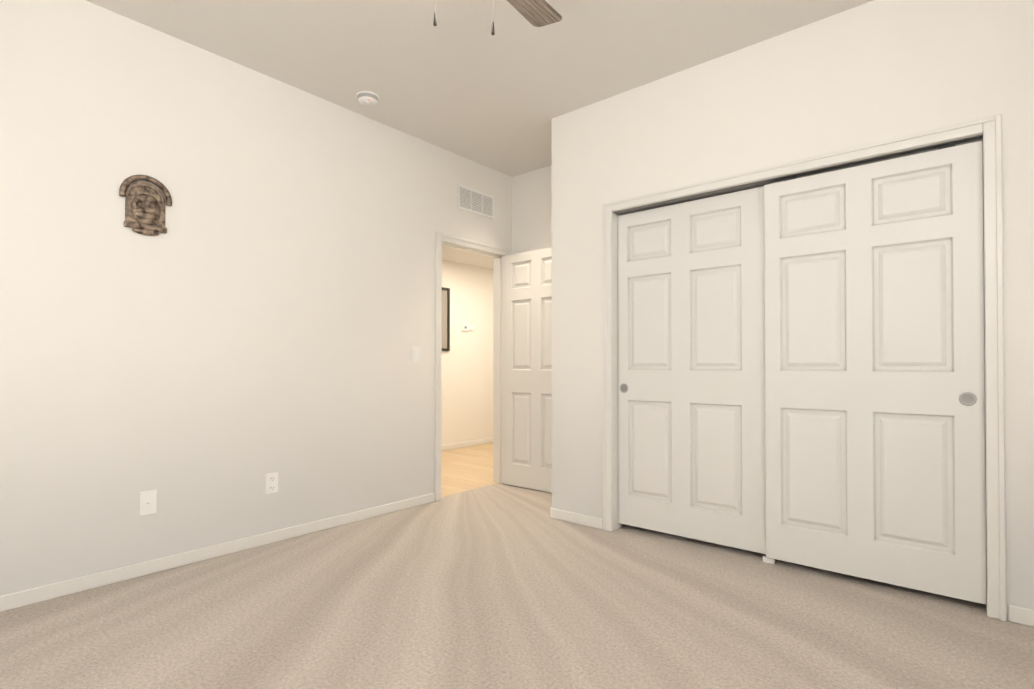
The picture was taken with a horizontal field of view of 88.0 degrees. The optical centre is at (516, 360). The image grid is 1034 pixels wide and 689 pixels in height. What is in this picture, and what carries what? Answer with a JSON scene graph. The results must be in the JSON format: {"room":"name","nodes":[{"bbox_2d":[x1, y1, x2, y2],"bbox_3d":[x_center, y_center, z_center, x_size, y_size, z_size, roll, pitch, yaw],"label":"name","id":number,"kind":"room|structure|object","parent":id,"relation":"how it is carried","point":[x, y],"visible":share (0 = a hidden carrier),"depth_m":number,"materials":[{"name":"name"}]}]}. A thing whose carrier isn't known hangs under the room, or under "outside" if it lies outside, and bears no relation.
{"room":"empty bedroom","nodes":[
{"label":"empty bedroom","id":0,"kind":"room"},
{"bbox_2d":[0,0,511,595],"bbox_3d":[-1.518,-0.305,3.232,0.120,2.780,4.670,0,-1,40],"label":"wall","id":1,"kind":"structure","parent":0,"point":[234,334],"depth_m":2.89,"materials":[{"name":"paint"}]},
{"bbox_2d":[119,175,171,235],"bbox_3d":[-1.868,-0.784,2.701,0.050,0.302,0.228,0,-1,40],"label":"plaque","id":2,"kind":"object","parent":1,"relation":"attached to","point":[145,204],"visible":1,"depth_m":2.69,"materials":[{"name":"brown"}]},
{"bbox_2d":[139,490,156,515],"bbox_3d":[-1.862,0.719,2.707,0.016,0.120,0.074,0,-1,40],"label":"outlet","id":3,"kind":"object","parent":1,"relation":"attached to","point":[148,503],"visible":1,"depth_m":2.71,"materials":[{"name":"white plastic"}]},
{"bbox_2d":[0,493,434,611],"bbox_3d":[-1.756,1.047,2.830,0.017,0.068,3.470,0,-1,40],"label":"baseboard","id":4,"kind":"structure","parent":1,"relation":"attached to","point":[14,600],"depth_m":2.83,"materials":[{"name":"white wood"}]},
{"bbox_2d":[266,472,277,493],"bbox_3d":[-1.459,0.729,3.191,0.010,0.120,0.074,0,-1,40],"label":"duplex electrical outlet","id":5,"kind":"object","parent":1,"relation":"attached to","point":[271,482],"visible":1,"depth_m":3.19,"materials":[{"name":"white plastic"}]},
{"bbox_2d":[411,346,418,361],"bbox_3d":[-0.762,-0.048,4.024,0.014,0.120,0.074,0,-1,40],"label":"light switch","id":6,"kind":"object","parent":1,"relation":"attached to","point":[414,353],"visible":1,"depth_m":4.02,"materials":[{"name":"white plastic"}]},
{"bbox_2d":[435,232,509,500],"bbox_3d":[-0.402,0.049,4.550,0.159,2.098,0.876,0,-1,40],"label":"door frame","id":7,"kind":"structure","parent":1,"relation":"attached to","point":[496,254],"depth_m":4.71,"materials":[{"name":"white wood"}]},
{"bbox_2d":[458,184,493,218],"bbox_3d":[-0.343,-1.343,4.540,0.012,0.200,0.430,0,-1,40],"label":"air vent","id":8,"kind":"object","parent":1,"relation":"in","point":[475,201],"visible":1,"depth_m":4.53,"materials":[{"name":"white metal"}]},
{"bbox_2d":[502,247,551,492],"bbox_3d":[0.167,0.077,4.542,0.764,2.025,0.163,0,-1,40],"label":"bedroom door","id":9,"kind":"structure","parent":1,"relation":"in","point":[527,374],"depth_m":4.59,"materials":[{"name":"white wood"}]},
{"bbox_2d":[441,260,492,444],"bbox_3d":[-1.577,-0.078,6.003,0.120,2.380,4.840,0,-1,40],"label":"wall","id":10,"kind":"structure","parent":0,"point":[467,387],"depth_m":6.98,"materials":[{"name":"white paint"}]},
{"bbox_2d":[442,287,449,350],"bbox_3d":[-1.060,-0.518,6.510,0.025,0.790,0.635,0,-1,40],"label":"picture frame","id":11,"kind":"object","parent":10,"relation":"attached to","point":[445,319],"visible":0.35,"depth_m":6.71,"materials":[{"name":"black wood"}]},
{"bbox_2d":[441,438,492,450],"bbox_3d":[-1.526,1.078,5.949,0.013,0.068,4.600,0,-1,40],"label":"baseboard","id":12,"kind":"structure","parent":10,"relation":"attached to","point":[465,444],"depth_m":6.96,"materials":[{"name":"white wood"}]},
{"bbox_2d":[461,324,473,330],"bbox_3d":[-0.643,-0.428,7.003,0.027,0.090,0.212,0,-1,40],"label":"thermostat","id":13,"kind":"object","parent":10,"relation":"attached to","point":[464,327],"visible":0.98,"depth_m":6.97,"materials":[{"name":"white plastic"}]},
{"bbox_2d":[442,246,492,269],"bbox_3d":[-0.922,-1.333,5.465,1.830,0.120,4.840,0,-1,40],"label":"ceiling","id":14,"kind":"structure","parent":0,"point":[463,257],"depth_m":6.62,"materials":[{"name":"white paint"}]},
{"bbox_2d":[441,443,498,496],"bbox_3d":[-0.899,1.157,5.421,1.890,0.100,4.840,0,-1,40],"label":"floor","id":15,"kind":"structure","parent":0,"point":[463,469],"depth_m":5.50,"materials":[{"name":"beige wood"}]},
{"bbox_2d":[86,0,872,176],"bbox_3d":[0.001,-1.768,1.968,4.090,0.120,4.670,0,-1,40],"label":"ceiling","id":16,"kind":"structure","parent":0,"point":[460,79],"depth_m":2.92,"materials":[{"name":"white paint"}]},
{"bbox_2d":[356,91,378,105],"bbox_3d":[-0.956,-1.670,3.432,0.140,0.047,0.140,0,-1,40],"label":"smoke detector","id":17,"kind":"object","parent":16,"relation":"attached to","point":[367,98],"visible":1,"depth_m":3.40,"materials":[{"name":"white plastic"}]},
{"bbox_2d":[433,0,561,34],"bbox_3d":[-0.117,-1.449,2.029,1.049,0.518,0.947,0,-1,40],"label":"ceiling fan","id":18,"kind":"object","parent":16,"relation":"hanging from","point":[538,13],"visible":1,"depth_m":2.33,"materials":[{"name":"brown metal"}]},
{"bbox_2d":[0,483,1033,688],"bbox_3d":[0.024,1.121,1.920,4.030,0.100,4.670,0,-1,40],"label":"floor carpet","id":19,"kind":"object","parent":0,"point":[499,586],"visible":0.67,"depth_m":2.21,"materials":[{"name":"beige carpet"}]},
{"bbox_2d":[512,165,985,484],"bbox_3d":[1.465,-0.301,3.695,3.850,2.780,0.120,0,-1,40],"label":"wall","id":20,"kind":"structure","parent":0,"point":[531,210],"depth_m":4.74,"materials":[{"name":"paint"}]},
{"bbox_2d":[552,0,1033,619],"bbox_3d":[1.571,-0.307,3.071,2.885,2.780,0.700,0,-1,40],"label":"wall","id":21,"kind":"structure","parent":0,"point":[872,72],"depth_m":2.72,"materials":[{"name":"paint"}]},
{"bbox_2d":[549,507,551,517],"bbox_3d":[0.452,1.058,3.976,0.017,0.068,0.693,0,-1,40],"label":"baseboard","id":22,"kind":"structure","parent":21,"relation":"attached to","point":[550,509],"depth_m":3.71,"materials":[{"name":"white wood"}]},
{"bbox_2d":[552,508,602,529],"bbox_3d":[0.406,1.054,3.571,0.390,0.068,0.013,0,-1,40],"label":"baseboard","id":23,"kind":"structure","parent":21,"relation":"attached to","point":[581,519],"depth_m":3.56,"materials":[{"name":"white wood"}]},
{"bbox_2d":[617,186,765,553],"bbox_3d":[1.022,0.046,3.177,0.940,1.996,0.038,0,-1,40],"label":"closet door","id":24,"kind":"structure","parent":21,"relation":"in","point":[691,380],"depth_m":3.15,"materials":[{"name":"white wood"}]},
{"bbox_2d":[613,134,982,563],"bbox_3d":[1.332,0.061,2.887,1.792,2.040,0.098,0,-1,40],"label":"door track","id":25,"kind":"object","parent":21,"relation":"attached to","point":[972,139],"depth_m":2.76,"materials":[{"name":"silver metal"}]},
{"bbox_2d":[603,114,1005,621],"bbox_3d":[1.326,0.032,2.879,1.908,2.098,0.143,0,-1,40],"label":"trim","id":26,"kind":"structure","parent":21,"relation":"attached to","point":[989,129],"depth_m":2.29,"materials":[{"name":"white wood"}]},
{"bbox_2d":[764,141,986,604],"bbox_3d":[1.665,0.040,2.576,0.878,1.996,0.038,0,-1,40],"label":"closet door","id":27,"kind":"structure","parent":21,"relation":"in","point":[874,379],"depth_m":2.52,"materials":[{"name":"white wood"}]},
{"bbox_2d":[1008,605,1033,626],"bbox_3d":[2.221,1.039,2.046,0.508,0.068,0.013,0,-1,40],"label":"baseboard","id":28,"kind":"structure","parent":21,"relation":"attached to","point":[1016,614],"depth_m":2.18,"materials":[{"name":"white wood"}]}
]}

